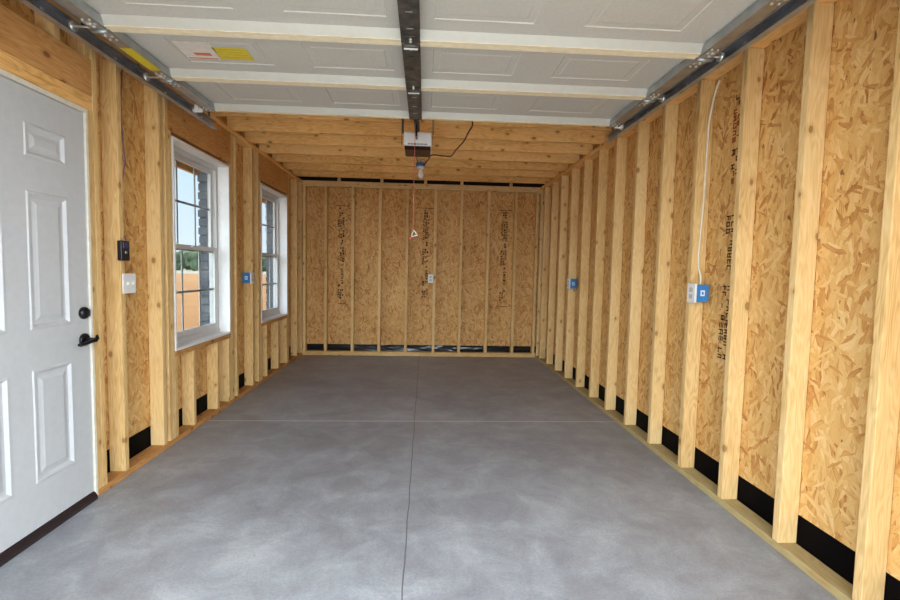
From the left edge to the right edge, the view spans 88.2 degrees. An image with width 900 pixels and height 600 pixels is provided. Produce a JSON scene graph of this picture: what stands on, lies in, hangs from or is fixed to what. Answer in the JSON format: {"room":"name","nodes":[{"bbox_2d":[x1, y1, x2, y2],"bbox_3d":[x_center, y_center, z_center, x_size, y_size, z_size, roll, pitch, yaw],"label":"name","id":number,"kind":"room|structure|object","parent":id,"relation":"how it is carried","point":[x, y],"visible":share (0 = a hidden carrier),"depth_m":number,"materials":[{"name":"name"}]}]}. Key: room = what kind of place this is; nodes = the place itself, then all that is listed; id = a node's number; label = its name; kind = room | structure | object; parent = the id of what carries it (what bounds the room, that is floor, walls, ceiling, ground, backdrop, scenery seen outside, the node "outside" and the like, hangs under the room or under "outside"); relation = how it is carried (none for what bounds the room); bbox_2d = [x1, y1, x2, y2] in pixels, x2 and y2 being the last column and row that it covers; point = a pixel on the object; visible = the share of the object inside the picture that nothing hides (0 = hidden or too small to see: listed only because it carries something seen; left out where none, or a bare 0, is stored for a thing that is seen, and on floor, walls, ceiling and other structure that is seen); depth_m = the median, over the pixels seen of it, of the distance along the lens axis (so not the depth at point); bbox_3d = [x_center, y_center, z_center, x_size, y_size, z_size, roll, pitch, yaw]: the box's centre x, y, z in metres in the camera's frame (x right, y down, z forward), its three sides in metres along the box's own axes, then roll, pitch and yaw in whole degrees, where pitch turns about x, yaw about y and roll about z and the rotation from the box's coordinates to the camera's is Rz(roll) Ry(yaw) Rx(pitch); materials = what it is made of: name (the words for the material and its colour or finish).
{"room":"garage","nodes":[
{"label":"garage","id":0,"kind":"room"},
{"bbox_2d":[0,0,291,449],"bbox_3d":[-2.023,-0.431,3.571,0.012,2.488,6.204,1,4,-3],"label":"wall","id":1,"kind":"structure","parent":0,"point":[134,188],"depth_m":2.94,"materials":[{"name":"wood"}]},
{"bbox_2d":[0,3,91,95],"bbox_3d":[-1.865,-1.110,1.870,0.089,0.184,1.046,1,4,-3],"label":"header","id":2,"kind":"object","parent":1,"relation":"attached to","point":[20,38],"depth_m":2.09,"materials":[{"name":"brown wood"}]},
{"bbox_2d":[34,11,59,39],"bbox_3d":[-1.879,-1.288,2.164,0.087,0.131,0.036,1,4,-3],"label":"stud","id":3,"kind":"object","parent":2,"relation":"on","point":[41,22],"visible":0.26,"depth_m":2.15,"materials":[{"name":"brown wood"}]},
{"bbox_2d":[67,33,89,58],"bbox_3d":[-1.889,-1.300,2.359,0.087,0.131,0.036,1,4,-3],"label":"stud","id":4,"kind":"object","parent":2,"relation":"on","point":[72,42],"visible":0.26,"depth_m":2.34,"materials":[{"name":"brown wood"}]},
{"bbox_2d":[0,69,99,566],"bbox_3d":[-1.862,0.076,1.947,0.165,2.034,0.966,1,4,-3],"label":"door","id":5,"kind":"structure","parent":1,"relation":"in","point":[49,466],"depth_m":2.12,"materials":[{"name":"white paint"}]},
{"bbox_2d":[167,99,230,350],"bbox_3d":[-2.005,-0.559,3.643,0.164,1.779,1.010,1,4,-3],"label":"window","id":6,"kind":"structure","parent":1,"relation":"in","point":[218,183],"depth_m":3.85,"materials":[{"name":"white paint"}]},
{"bbox_2d":[46,0,80,24],"bbox_3d":[-1.810,-1.373,2.189,0.023,0.038,0.207,1,4,-3],"label":"plate","id":7,"kind":"object","parent":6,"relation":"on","point":[54,4],"depth_m":2.20,"materials":[{"name":"brown wood"}]},
{"bbox_3d":[-0.211,-1.533,3.443,3.480,0.188,0.038,1,4,-3],"label":"joist","id":8,"kind":"object","parent":7,"relation":"on","visible":0},
{"bbox_2d":[18,0,216,128],"bbox_3d":[-1.689,-0.155,2.046,0.067,2.450,2.867,1,4,-3],"label":"door track","id":9,"kind":"object","parent":8,"relation":"attached to","point":[43,8],"visible":0.91,"depth_m":2.28,"materials":[{"name":"metal"}]},
{"bbox_2d":[401,119,433,156],"bbox_3d":[-0.174,-1.210,2.202,0.250,0.294,3.258,1,4,-3],"label":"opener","id":10,"kind":"object","parent":8,"relation":"hanging from","point":[422,141],"visible":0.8,"depth_m":3.53,"materials":[{"name":"white plastic"}]},
{"bbox_2d":[409,122,417,238],"bbox_3d":[-0.260,-0.866,3.385,0.065,0.839,0.010,1,4,-3],"label":"cord","id":11,"kind":"object","parent":10,"relation":"hanging from","point":[415,122],"visible":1,"depth_m":3.39,"materials":[{"name":"red fabric"}]},
{"bbox_2d":[605,0,817,143],"bbox_3d":[1.281,-0.104,2.209,0.067,2.450,2.867,1,4,-3],"label":"door track","id":12,"kind":"object","parent":8,"relation":"attached to","point":[792,8],"visible":0.87,"depth_m":2.15,"materials":[{"name":"metal"}]},
{"bbox_2d":[51,0,789,129],"bbox_3d":[-0.185,-1.187,2.109,2.928,0.090,2.153,1,4,-3],"label":"garage door","id":13,"kind":"structure","parent":12,"relation":"attached to","point":[554,62],"depth_m":2.23,"materials":[{"name":"metal"}]},
{"bbox_2d":[189,52,217,58],"bbox_3d":[-1.261,-1.238,2.352,0.145,0.001,0.067,1,4,-3],"label":"print","id":14,"kind":"object","parent":13,"relation":"on","point":[192,55],"depth_m":2.35,"materials":[{"name":"red"}]},
{"bbox_2d":[216,49,247,57],"bbox_3d":[-1.087,-1.233,2.323,0.140,0.001,0.090,1,4,-3],"label":"print","id":15,"kind":"object","parent":13,"relation":"on","point":[221,53],"depth_m":2.32},
{"bbox_2d":[87,28,193,104],"bbox_3d":[-1.846,-1.417,2.865,0.023,0.038,1.077,1,4,-3],"label":"plate","id":16,"kind":"object","parent":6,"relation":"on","point":[89,29],"depth_m":2.74,"materials":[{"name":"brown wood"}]},
{"bbox_2d":[203,110,302,182],"bbox_3d":[-1.997,-1.556,4.989,0.138,0.038,2.936,1,4,-3],"label":"plate","id":17,"kind":"object","parent":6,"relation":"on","point":[242,141],"depth_m":4.53,"materials":[{"name":"brown wood"}]},
{"bbox_2d":[210,112,615,130],"bbox_3d":[-0.233,-1.560,3.847,3.480,0.188,0.038,1,4,-3],"label":"joist","id":18,"kind":"object","parent":17,"relation":"on","point":[225,114],"visible":0.04,"depth_m":3.83,"materials":[{"name":"brown wood"}]},
{"bbox_2d":[227,117,608,143],"bbox_3d":[-0.255,-1.586,4.250,3.480,0.188,0.038,1,4,-3],"label":"joist","id":19,"kind":"object","parent":17,"relation":"on","point":[249,124],"visible":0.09,"depth_m":4.23,"materials":[{"name":"brown wood"}]},
{"bbox_2d":[244,131,592,154],"bbox_3d":[-0.277,-1.612,4.654,3.480,0.188,0.038,1,4,-3],"label":"joist","id":20,"kind":"object","parent":17,"relation":"on","point":[253,137],"visible":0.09,"depth_m":4.64,"materials":[{"name":"brown wood"}]},
{"bbox_2d":[259,143,579,163],"bbox_3d":[-0.298,-1.639,5.057,3.480,0.188,0.038,1,4,-3],"label":"joist","id":21,"kind":"object","parent":17,"relation":"on","point":[266,148],"visible":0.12,"depth_m":5.04,"materials":[{"name":"brown wood"}]},
{"bbox_2d":[272,154,568,171],"bbox_3d":[-0.320,-1.665,5.461,3.480,0.188,0.038,1,4,-3],"label":"joist","id":22,"kind":"object","parent":17,"relation":"on","point":[290,158],"visible":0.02,"depth_m":5.44,"materials":[{"name":"brown wood"}]},
{"bbox_2d":[415,159,426,177],"bbox_3d":[-0.334,-1.474,5.288,0.130,0.171,0.380,1,4,-3],"label":"ceiling lamp","id":23,"kind":"object","parent":22,"relation":"attached to","point":[421,166],"visible":0.98,"depth_m":5.26,"materials":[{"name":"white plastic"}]},
{"bbox_2d":[283,162,558,177],"bbox_3d":[-0.342,-1.692,5.870,3.480,0.188,0.038,1,4,-3],"label":"joist","id":24,"kind":"object","parent":17,"relation":"on","point":[290,166],"visible":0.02,"depth_m":5.86,"materials":[{"name":"brown wood"}]},
{"bbox_2d":[292,170,549,183],"bbox_3d":[-0.363,-1.718,6.273,3.480,0.188,0.038,1,4,-3],"label":"joist","id":25,"kind":"object","parent":17,"relation":"on","point":[307,173],"visible":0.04,"depth_m":6.26,"materials":[{"name":"brown wood"}]},
{"bbox_2d":[107,347,290,472],"bbox_3d":[-2.099,0.834,4.609,0.005,0.172,4.260,1,4,-3],"label":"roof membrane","id":26,"kind":"object","parent":1,"relation":"attached to","point":[141,440],"visible":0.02,"depth_m":3.08,"materials":[{"name":"plastic"}]},
{"bbox_2d":[175,334,230,356],"bbox_3d":[-1.990,0.349,3.704,0.089,0.037,0.932,1,4,-3],"label":"sill","id":27,"kind":"structure","parent":1,"relation":"attached to","point":[185,350],"depth_m":3.63,"materials":[{"name":"brown wood"}]},
{"bbox_2d":[259,153,287,322],"bbox_3d":[-2.097,-0.671,5.358,0.164,1.779,1.018,1,4,-3],"label":"window","id":28,"kind":"structure","parent":1,"relation":"in","point":[280,291],"depth_m":5.73,"materials":[{"name":"white paint"}]},
{"bbox_2d":[197,170,272,325],"bbox_3d":[-2.135,-0.254,3.600,0.086,2.770,6.450,1,4,-3],"label":"wall","id":29,"kind":"structure","parent":0,"point":[201,177],"depth_m":4.09,"materials":[{"name":"grey brick"}]},
{"bbox_3d":[-2.139,-1.102,0.930,0.260,0.143,0.040,1,4,-3],"label":"rafter tail","id":30,"kind":"object","parent":29,"relation":"attached to","visible":0},
{"bbox_2d":[174,160,265,203],"bbox_3d":[-2.446,-1.271,3.843,0.040,0.185,7.100,1,4,-3],"label":"fascia","id":31,"kind":"object","parent":30,"relation":"attached to","point":[182,166],"depth_m":4.34,"materials":[{"name":"brown wood"}]},
{"bbox_2d":[0,355,837,599],"bbox_3d":[-0.261,1.103,3.508,3.550,0.150,6.690,1,4,-3],"label":"floor","id":32,"kind":"structure","parent":0,"point":[335,477],"depth_m":2.43,"materials":[{"name":"concrete"}]},
{"bbox_2d":[98,353,301,495],"bbox_3d":[-2.048,0.904,4.572,0.089,0.038,4.170,1,4,-3],"label":"plate","id":33,"kind":"object","parent":32,"relation":"on","point":[113,477],"visible":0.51,"depth_m":3.29,"materials":[{"name":"brown wood"}]},
{"bbox_2d":[87,110,102,488],"bbox_3d":[-1.916,0.022,2.447,0.089,1.998,0.038,1,4,-3],"label":"stud","id":34,"kind":"object","parent":33,"relation":"on","point":[90,118],"visible":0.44,"depth_m":2.44,"materials":[{"name":"brown wood"}]},
{"bbox_2d":[0,59,91,110],"bbox_3d":[-1.869,-0.962,1.880,0.087,0.038,1.046,1,4,-3],"label":"plate","id":35,"kind":"object","parent":34,"relation":"on","point":[6,66],"visible":0.68,"depth_m":2.09,"materials":[{"name":"brown wood"}]},
{"bbox_2d":[0,50,91,103],"bbox_3d":[-1.868,-0.999,1.877,0.087,0.037,1.046,1,4,-3],"label":"plate","id":36,"kind":"object","parent":35,"relation":"on","point":[4,56],"visible":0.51,"depth_m":2.10,"materials":[{"name":"brown wood"}]},
{"bbox_2d":[90,48,107,485],"bbox_3d":[-1.914,-0.176,2.473,0.089,2.390,0.038,1,4,-3],"label":"stud","id":37,"kind":"object","parent":33,"relation":"on","point":[92,52],"visible":0.25,"depth_m":2.47,"materials":[{"name":"brown wood"}]},
{"bbox_2d":[99,54,129,470],"bbox_3d":[-1.908,-0.187,2.653,0.119,2.390,0.074,1,4,-3],"label":"stud","id":38,"kind":"object","parent":33,"relation":"on","point":[110,98],"depth_m":2.65,"materials":[{"name":"brown wood"}]},
{"bbox_2d":[120,69,126,240],"bbox_3d":[-1.889,-0.838,2.671,0.034,0.996,0.075,-1,4,-31],"label":"wire","id":39,"kind":"object","parent":38,"relation":"attached to","point":[122,69],"visible":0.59,"depth_m":2.69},
{"bbox_2d":[122,273,135,293],"bbox_3d":[-1.909,-0.098,2.717,0.090,0.116,0.118,1,4,-3],"label":"light switch","id":40,"kind":"object","parent":38,"relation":"attached to","point":[128,280],"visible":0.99,"depth_m":2.71,"materials":[{"name":"white plastic"}]},
{"bbox_2d":[143,83,166,444],"bbox_3d":[-1.946,-0.215,3.067,0.089,2.390,0.038,1,4,-3],"label":"stud","id":41,"kind":"object","parent":33,"relation":"on","point":[152,99],"visible":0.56,"depth_m":3.05,"materials":[{"name":"brown wood"}]},
{"bbox_2d":[161,95,172,440],"bbox_3d":[-1.950,-0.220,3.142,0.089,2.390,0.038,1,4,-3],"label":"stud","id":42,"kind":"object","parent":33,"relation":"on","point":[164,121],"visible":0.24,"depth_m":3.13,"materials":[{"name":"brown wood"}]},
{"bbox_2d":[168,130,175,438],"bbox_3d":[-1.955,-0.086,3.189,0.089,2.117,0.038,1,4,-3],"label":"stud","id":43,"kind":"object","parent":33,"relation":"on","point":[169,132],"visible":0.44,"depth_m":3.19,"materials":[{"name":"brown wood"}]},
{"bbox_2d":[175,356,178,436],"bbox_3d":[-1.973,0.682,3.278,0.089,0.572,0.038,1,4,-3],"label":"stud","id":44,"kind":"object","parent":33,"relation":"on","point":[176,357],"visible":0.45,"depth_m":3.28,"materials":[{"name":"brown wood"}]},
{"bbox_2d":[181,350,196,424],"bbox_3d":[-1.986,0.666,3.531,0.089,0.572,0.038,1,4,-3],"label":"stud","id":45,"kind":"object","parent":33,"relation":"on","point":[188,360],"visible":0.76,"depth_m":3.52,"materials":[{"name":"brown wood"}]},
{"bbox_2d":[207,342,219,408],"bbox_3d":[-2.008,0.639,3.936,0.089,0.572,0.038,1,4,-3],"label":"stud","id":46,"kind":"object","parent":33,"relation":"on","point":[213,382],"visible":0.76,"depth_m":3.92,"materials":[{"name":"brown wood"}]},
{"bbox_2d":[219,338,230,400],"bbox_3d":[-2.021,0.624,4.167,0.089,0.572,0.038,1,4,-3],"label":"stud","id":47,"kind":"object","parent":33,"relation":"on","point":[224,345],"visible":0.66,"depth_m":4.15,"materials":[{"name":"brown wood"}]},
{"bbox_2d":[225,163,232,399],"bbox_3d":[-2.007,-0.149,4.157,0.089,2.117,0.038,1,4,-3],"label":"stud","id":48,"kind":"object","parent":33,"relation":"on","point":[229,164],"visible":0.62,"depth_m":4.17,"materials":[{"name":"brown wood"}]},
{"bbox_2d":[230,133,234,398],"bbox_3d":[-2.006,-0.288,4.187,0.089,2.390,0.038,1,4,-3],"label":"stud","id":49,"kind":"object","parent":33,"relation":"on","point":[230,133],"visible":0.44,"depth_m":4.18,"materials":[{"name":"brown wood"}]},
{"bbox_2d":[232,136,238,395],"bbox_3d":[-2.011,-0.294,4.283,0.089,2.390,0.038,1,4,-3],"label":"stud","id":50,"kind":"object","parent":33,"relation":"on","point":[234,138],"visible":0.44,"depth_m":4.27,"materials":[{"name":"brown wood"}]},
{"bbox_2d":[243,147,254,384],"bbox_3d":[-2.033,-0.320,4.688,0.089,2.390,0.038,1,4,-3],"label":"stud","id":51,"kind":"object","parent":33,"relation":"on","point":[248,215],"visible":1,"depth_m":4.67,"materials":[{"name":"brown wood"}]},
{"bbox_2d":[242,272,253,283],"bbox_3d":[-2.017,-0.221,4.643,0.092,0.116,0.082,1,4,-3],"label":"outlet box","id":52,"kind":"object","parent":51,"relation":"attached to","point":[246,277],"visible":1,"depth_m":4.61,"materials":[{"name":"blue plastic"}]},
{"bbox_2d":[253,152,259,380],"bbox_3d":[-2.042,-0.331,4.852,0.089,2.390,0.038,1,4,-3],"label":"stud","id":53,"kind":"object","parent":33,"relation":"on","point":[255,154],"visible":0.54,"depth_m":4.84,"materials":[{"name":"brown wood"}]},
{"bbox_2d":[259,180,261,379],"bbox_3d":[-2.046,-0.197,4.899,0.089,2.117,0.038,1,4,-3],"label":"stud","id":54,"kind":"object","parent":33,"relation":"on","point":[259,180],"visible":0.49,"depth_m":4.89,"materials":[{"name":"brown wood"}]},
{"bbox_2d":[261,327,262,378],"bbox_3d":[-2.065,0.571,4.988,0.089,0.572,0.038,1,4,-3],"label":"stud","id":55,"kind":"object","parent":33,"relation":"on","point":[261,327],"visible":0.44,"depth_m":4.99,"materials":[{"name":"brown wood"}]},
{"bbox_2d":[262,325,267,375],"bbox_3d":[-2.073,0.560,5.150,0.089,0.572,0.038,1,4,-3],"label":"stud","id":56,"kind":"object","parent":33,"relation":"on","point":[265,328],"visible":0.48,"depth_m":5.14,"materials":[{"name":"brown wood"}]},
{"bbox_2d":[271,321,278,368],"bbox_3d":[-2.095,0.534,5.556,0.089,0.572,0.038,1,4,-3],"label":"stud","id":57,"kind":"object","parent":33,"relation":"on","point":[274,326],"visible":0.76,"depth_m":5.54,"materials":[{"name":"brown wood"}]},
{"bbox_2d":[279,318,286,362],"bbox_3d":[-2.113,0.512,5.886,0.089,0.572,0.038,1,4,-3],"label":"stud","id":58,"kind":"object","parent":33,"relation":"on","point":[282,323],"visible":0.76,"depth_m":5.87,"materials":[{"name":"brown wood"}]},
{"bbox_2d":[285,195,287,361],"bbox_3d":[-2.099,-0.261,5.876,0.089,2.117,0.038,1,4,-3],"label":"stud","id":59,"kind":"object","parent":33,"relation":"on","point":[285,195],"visible":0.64,"depth_m":5.85,"materials":[{"name":"brown wood"}]},
{"bbox_2d":[288,173,288,361],"bbox_3d":[-2.098,-0.400,5.906,0.089,2.390,0.038,1,4,-3],"label":"stud","id":60,"kind":"object","parent":33,"relation":"on","point":[288,173],"visible":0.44,"depth_m":5.90,"materials":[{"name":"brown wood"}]},
{"bbox_2d":[290,179,297,355],"bbox_3d":[-2.120,-0.426,6.308,0.089,2.390,0.038,1,4,-3],"label":"stud","id":61,"kind":"object","parent":33,"relation":"on","point":[293,182],"visible":1,"depth_m":6.29,"materials":[{"name":"brown wood"}]},
{"bbox_2d":[298,183,301,352],"bbox_3d":[-2.133,-0.442,6.550,0.089,2.390,0.038,1,4,-3],"label":"stud","id":62,"kind":"object","parent":33,"relation":"on","point":[299,184],"visible":0.56,"depth_m":6.53,"materials":[{"name":"brown wood"}]},
{"bbox_2d":[302,350,535,356],"bbox_3d":[-0.435,0.785,6.789,3.540,0.058,0.089,1,4,-3],"label":"plate","id":63,"kind":"object","parent":32,"relation":"on","point":[307,352],"visible":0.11,"depth_m":6.75,"materials":[{"name":"brown wood"}]},
{"bbox_2d":[303,186,306,350],"bbox_3d":[-2.071,-0.439,6.622,0.040,2.339,0.089,1,4,-3],"label":"stud","id":64,"kind":"object","parent":63,"relation":"on","point":[304,187],"visible":1,"depth_m":6.59,"materials":[{"name":"brown wood"}]},
{"bbox_2d":[302,183,540,193],"bbox_3d":[-0.386,-1.596,6.637,3.548,0.038,0.089,1,4,-3],"label":"plate","id":65,"kind":"object","parent":64,"relation":"on","point":[303,184],"visible":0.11,"depth_m":6.60,"materials":[{"name":"brown wood"}]},
{"bbox_2d":[303,180,540,189],"bbox_3d":[-0.385,-1.634,6.634,3.548,0.038,0.089,1,4,-3],"label":"plate","id":66,"kind":"object","parent":65,"relation":"on","point":[304,181],"visible":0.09,"depth_m":6.59,"materials":[{"name":"brown wood"}]},
{"bbox_2d":[297,176,544,186],"bbox_3d":[-0.384,-1.747,6.656,3.546,0.179,0.033,1,4,-3],"label":"backing","id":67,"kind":"object","parent":66,"relation":"on","point":[300,177],"visible":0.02,"depth_m":6.64,"materials":[{"name":"fabric"}]},
{"bbox_2d":[324,186,327,350],"bbox_3d":[-1.773,-0.434,6.638,0.040,2.339,0.089,1,4,-3],"label":"stud","id":68,"kind":"object","parent":63,"relation":"on","point":[325,187],"visible":1,"depth_m":6.60,"materials":[{"name":"brown wood"}]},
{"bbox_2d":[351,187,354,350],"bbox_3d":[-1.392,-0.428,6.659,0.040,2.339,0.089,1,4,-3],"label":"stud","id":69,"kind":"object","parent":63,"relation":"on","point":[353,188],"visible":1,"depth_m":6.62,"materials":[{"name":"brown wood"}]},
{"bbox_2d":[377,188,381,351],"bbox_3d":[-1.010,-0.421,6.680,0.040,2.339,0.089,1,4,-3],"label":"stud","id":70,"kind":"object","parent":63,"relation":"on","point":[380,189],"visible":1,"depth_m":6.64,"materials":[{"name":"brown wood"}]},
{"bbox_2d":[404,189,408,351],"bbox_3d":[-0.627,-0.414,6.701,0.040,2.339,0.089,1,4,-3],"label":"stud","id":71,"kind":"object","parent":63,"relation":"on","point":[407,190],"visible":1,"depth_m":6.66,"materials":[{"name":"brown wood"}]},
{"bbox_2d":[432,190,436,351],"bbox_3d":[-0.226,-0.407,6.723,0.040,2.339,0.089,1,4,-3],"label":"stud","id":72,"kind":"object","parent":63,"relation":"on","point":[435,191],"visible":1,"depth_m":6.68,"materials":[{"name":"brown wood"}]},
{"bbox_2d":[457,190,463,352],"bbox_3d":[0.148,-0.401,6.743,0.040,2.339,0.089,1,4,-3],"label":"stud","id":73,"kind":"object","parent":63,"relation":"on","point":[461,191],"visible":1,"depth_m":6.70,"materials":[{"name":"brown wood"}]},
{"bbox_2d":[483,191,490,352],"bbox_3d":[0.538,-0.394,6.765,0.040,2.339,0.089,1,4,-3],"label":"stud","id":74,"kind":"object","parent":63,"relation":"on","point":[488,192],"visible":1,"depth_m":6.73,"materials":[{"name":"brown wood"}]},
{"bbox_2d":[510,192,517,352],"bbox_3d":[0.932,-0.388,6.786,0.040,2.339,0.089,1,4,-3],"label":"stud","id":75,"kind":"object","parent":63,"relation":"on","point":[515,193],"visible":1,"depth_m":6.75,"materials":[{"name":"brown wood"}]},
{"bbox_2d":[530,193,539,352],"bbox_3d":[1.244,-0.382,6.803,0.040,2.339,0.089,1,4,-3],"label":"stud","id":76,"kind":"object","parent":63,"relation":"on","point":[536,223],"visible":1,"depth_m":6.77,"materials":[{"name":"brown wood"}]},
{"bbox_2d":[535,355,852,599],"bbox_3d":[1.457,1.026,3.803,0.089,0.038,6.094,1,4,-3],"label":"plate","id":77,"kind":"object","parent":32,"relation":"on","point":[836,585],"visible":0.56,"depth_m":2.39,"materials":[{"name":"brown wood"}]},
{"bbox_2d":[535,190,543,355],"bbox_3d":[1.322,-0.380,6.707,0.089,2.390,0.038,1,4,-3],"label":"stud","id":78,"kind":"object","parent":77,"relation":"on","point":[542,191],"visible":0.51,"depth_m":6.69,"materials":[{"name":"brown wood"}]},
{"bbox_2d":[539,187,550,357],"bbox_3d":[1.332,-0.367,6.508,0.089,2.390,0.038,1,4,-3],"label":"stud","id":79,"kind":"object","parent":77,"relation":"on","point":[547,190],"visible":1,"depth_m":6.49,"materials":[{"name":"brown wood"}]},
{"bbox_2d":[546,182,558,363],"bbox_3d":[1.353,-0.342,6.121,0.089,2.390,0.038,1,4,-3],"label":"stud","id":80,"kind":"object","parent":77,"relation":"on","point":[555,185],"visible":1,"depth_m":6.10,"materials":[{"name":"brown wood"}]},
{"bbox_2d":[619,125,636,137],"bbox_3d":[1.499,-1.410,3.839,0.080,0.038,0.334,1,4,-3],"label":"plate","id":81,"kind":"object","parent":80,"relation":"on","point":[631,131],"depth_m":3.86,"materials":[{"name":"brown wood"}]},
{"bbox_2d":[640,106,663,122],"bbox_3d":[1.521,-1.383,3.422,0.080,0.038,0.354,1,4,-3],"label":"plate","id":82,"kind":"object","parent":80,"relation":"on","point":[658,113],"depth_m":3.45,"materials":[{"name":"brown wood"}]},
{"bbox_2d":[667,83,697,103],"bbox_3d":[1.543,-1.356,3.017,0.080,0.038,0.344,1,4,-3],"label":"plate","id":83,"kind":"object","parent":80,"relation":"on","point":[693,89],"depth_m":3.04,"materials":[{"name":"brown wood"}]},
{"bbox_2d":[702,51,743,79],"bbox_3d":[1.565,-1.330,2.607,0.081,0.038,0.359,1,4,-3],"label":"plate","id":84,"kind":"object","parent":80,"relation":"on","point":[737,60],"depth_m":2.63,"materials":[{"name":"brown wood"}]},
{"bbox_2d":[750,7,807,47],"bbox_3d":[1.587,-1.303,2.203,0.081,0.038,0.364,1,4,-3],"label":"plate","id":85,"kind":"object","parent":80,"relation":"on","point":[783,29],"depth_m":2.21,"materials":[{"name":"brown wood"}]},
{"bbox_2d":[554,176,568,370],"bbox_3d":[1.375,-0.316,5.716,0.089,2.390,0.038,1,4,-3],"label":"stud","id":86,"kind":"object","parent":77,"relation":"on","point":[564,179],"visible":1,"depth_m":5.70,"materials":[{"name":"brown wood"}]},
{"bbox_2d":[564,168,579,377],"bbox_3d":[1.397,-0.289,5.311,0.089,2.390,0.038,1,4,-3],"label":"stud","id":87,"kind":"object","parent":77,"relation":"on","point":[575,175],"visible":1,"depth_m":5.29,"materials":[{"name":"brown wood"}]},
{"bbox_2d":[575,160,592,386],"bbox_3d":[1.418,-0.263,4.907,0.089,2.390,0.038,1,4,-3],"label":"stud","id":88,"kind":"object","parent":77,"relation":"on","point":[588,164],"visible":1,"depth_m":4.89,"materials":[{"name":"brown wood"}]},
{"bbox_2d":[589,150,608,396],"bbox_3d":[1.440,-0.236,4.502,0.089,2.390,0.038,1,4,-3],"label":"stud","id":89,"kind":"object","parent":77,"relation":"on","point":[603,155],"visible":1,"depth_m":4.48,"materials":[{"name":"brown wood"}]},
{"bbox_2d":[604,137,626,409],"bbox_3d":[1.462,-0.210,4.097,0.089,2.390,0.038,1,4,-3],"label":"stud","id":90,"kind":"object","parent":77,"relation":"on","point":[621,143],"visible":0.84,"depth_m":4.08,"materials":[{"name":"brown wood"}]},
{"bbox_2d":[624,123,649,424],"bbox_3d":[1.484,-0.183,3.692,0.089,2.390,0.038,1,4,-3],"label":"stud","id":91,"kind":"object","parent":77,"relation":"on","point":[643,129],"visible":0.88,"depth_m":3.67,"materials":[{"name":"brown wood"}]},
{"bbox_2d":[647,104,678,443],"bbox_3d":[1.505,-0.157,3.287,0.089,2.390,0.038,1,4,-3],"label":"stud","id":92,"kind":"object","parent":77,"relation":"on","point":[670,112],"visible":0.87,"depth_m":3.27,"materials":[{"name":"brown wood"}]},
{"bbox_2d":[678,80,714,467],"bbox_3d":[1.527,-0.131,2.882,0.089,2.390,0.038,1,4,-3],"label":"stud","id":93,"kind":"object","parent":77,"relation":"on","point":[706,88],"visible":0.89,"depth_m":2.86,"materials":[{"name":"brown wood"}]},
{"bbox_2d":[687,283,708,302],"bbox_3d":[1.513,-0.042,2.834,0.092,0.116,0.082,1,4,-3],"label":"outlet box","id":94,"kind":"object","parent":93,"relation":"attached to","point":[695,292],"visible":1,"depth_m":2.80,"materials":[{"name":"blue plastic"}]},
{"bbox_2d":[697,80,719,283],"bbox_3d":[1.544,-0.686,2.775,0.030,1.186,0.105,1,4,-3],"label":"cable","id":95,"kind":"object","parent":94,"relation":"attached to","point":[712,104],"visible":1,"depth_m":2.82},
{"bbox_2d":[717,47,764,498],"bbox_3d":[1.549,-0.104,2.477,0.089,2.390,0.038,1,4,-3],"label":"stud","id":96,"kind":"object","parent":77,"relation":"on","point":[753,58],"visible":0.86,"depth_m":2.46,"materials":[{"name":"brown wood"}]},
{"bbox_2d":[772,2,833,542],"bbox_3d":[1.571,-0.078,2.072,0.089,2.390,0.038,1,4,-3],"label":"stud","id":97,"kind":"object","parent":77,"relation":"on","point":[819,27],"visible":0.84,"depth_m":2.05,"materials":[{"name":"brown wood"}]},
{"bbox_2d":[852,1,899,599],"bbox_3d":[1.592,-0.051,1.667,0.089,2.390,0.038,1,4,-3],"label":"stud","id":98,"kind":"object","parent":77,"relation":"on","point":[883,405],"visible":1,"depth_m":1.68,"materials":[{"name":"brown wood"}]},
{"bbox_2d":[302,187,540,345],"bbox_3d":[-0.411,-0.497,6.761,3.550,2.322,0.012,1,4,-3],"label":"wall","id":99,"kind":"structure","parent":0,"point":[420,247],"depth_m":6.75,"materials":[{"name":"wood"}]},
{"bbox_2d":[302,344,535,352],"bbox_3d":[-0.437,0.736,6.842,3.540,0.149,0.013,1,4,-3],"label":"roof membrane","id":100,"kind":"object","parent":99,"relation":"attached to","point":[358,347],"visible":0.61,"depth_m":6.84,"materials":[{"name":"plastic"}]},
{"bbox_2d":[546,0,899,580],"bbox_3d":[1.536,-0.370,3.766,0.013,2.488,6.204,1,4,-3],"label":"wall","id":101,"kind":"structure","parent":0,"point":[864,32],"depth_m":2.25,"materials":[{"name":"wood"}]},
{"bbox_2d":[540,139,615,189],"bbox_3d":[1.389,-1.508,5.336,0.139,0.038,2.548,1,4,-3],"label":"plate","id":102,"kind":"object","parent":101,"relation":"on","point":[593,154],"depth_m":4.94,"materials":[{"name":"brown wood"}]},
{"bbox_2d":[545,354,899,599],"bbox_3d":[1.506,0.958,3.843,0.005,0.172,6.188,1,4,-3],"label":"moisture barrier strip","id":103,"kind":"object","parent":101,"relation":"attached to","point":[834,554],"visible":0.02,"depth_m":2.30,"materials":[{"name":"plastic"}]},
{"label":"outside","id":104,"kind":"structure","parent":0,"visible":0},
{"bbox_2d":[176,269,266,331],"bbox_3d":[-181.473,-13.677,176.718,460.000,0.001,480.000,1,4,-3],"label":"ground","id":105,"kind":"structure","parent":104,"point":[190,278],"depth_m":19.61,"materials":[{"name":"orange soil"}]},
{"bbox_2d":[176,252,184,269],"bbox_3d":[-69.927,-9.824,118.466,3.886,5.115,3.330,1,4,-3],"label":"tree","id":106,"kind":"object","parent":105,"relation":"on","point":[178,256],"visible":0.31,"depth_m":117.43,"materials":[{"name":"green plant"}]},
{"bbox_2d":[184,251,200,270],"bbox_3d":[-60.126,-9.091,108.364,3.742,5.252,3.788,1,4,-3],"label":"tree","id":107,"kind":"object","parent":105,"relation":"on","point":[191,257],"visible":0.84,"depth_m":106.95,"materials":[{"name":"green plant"}]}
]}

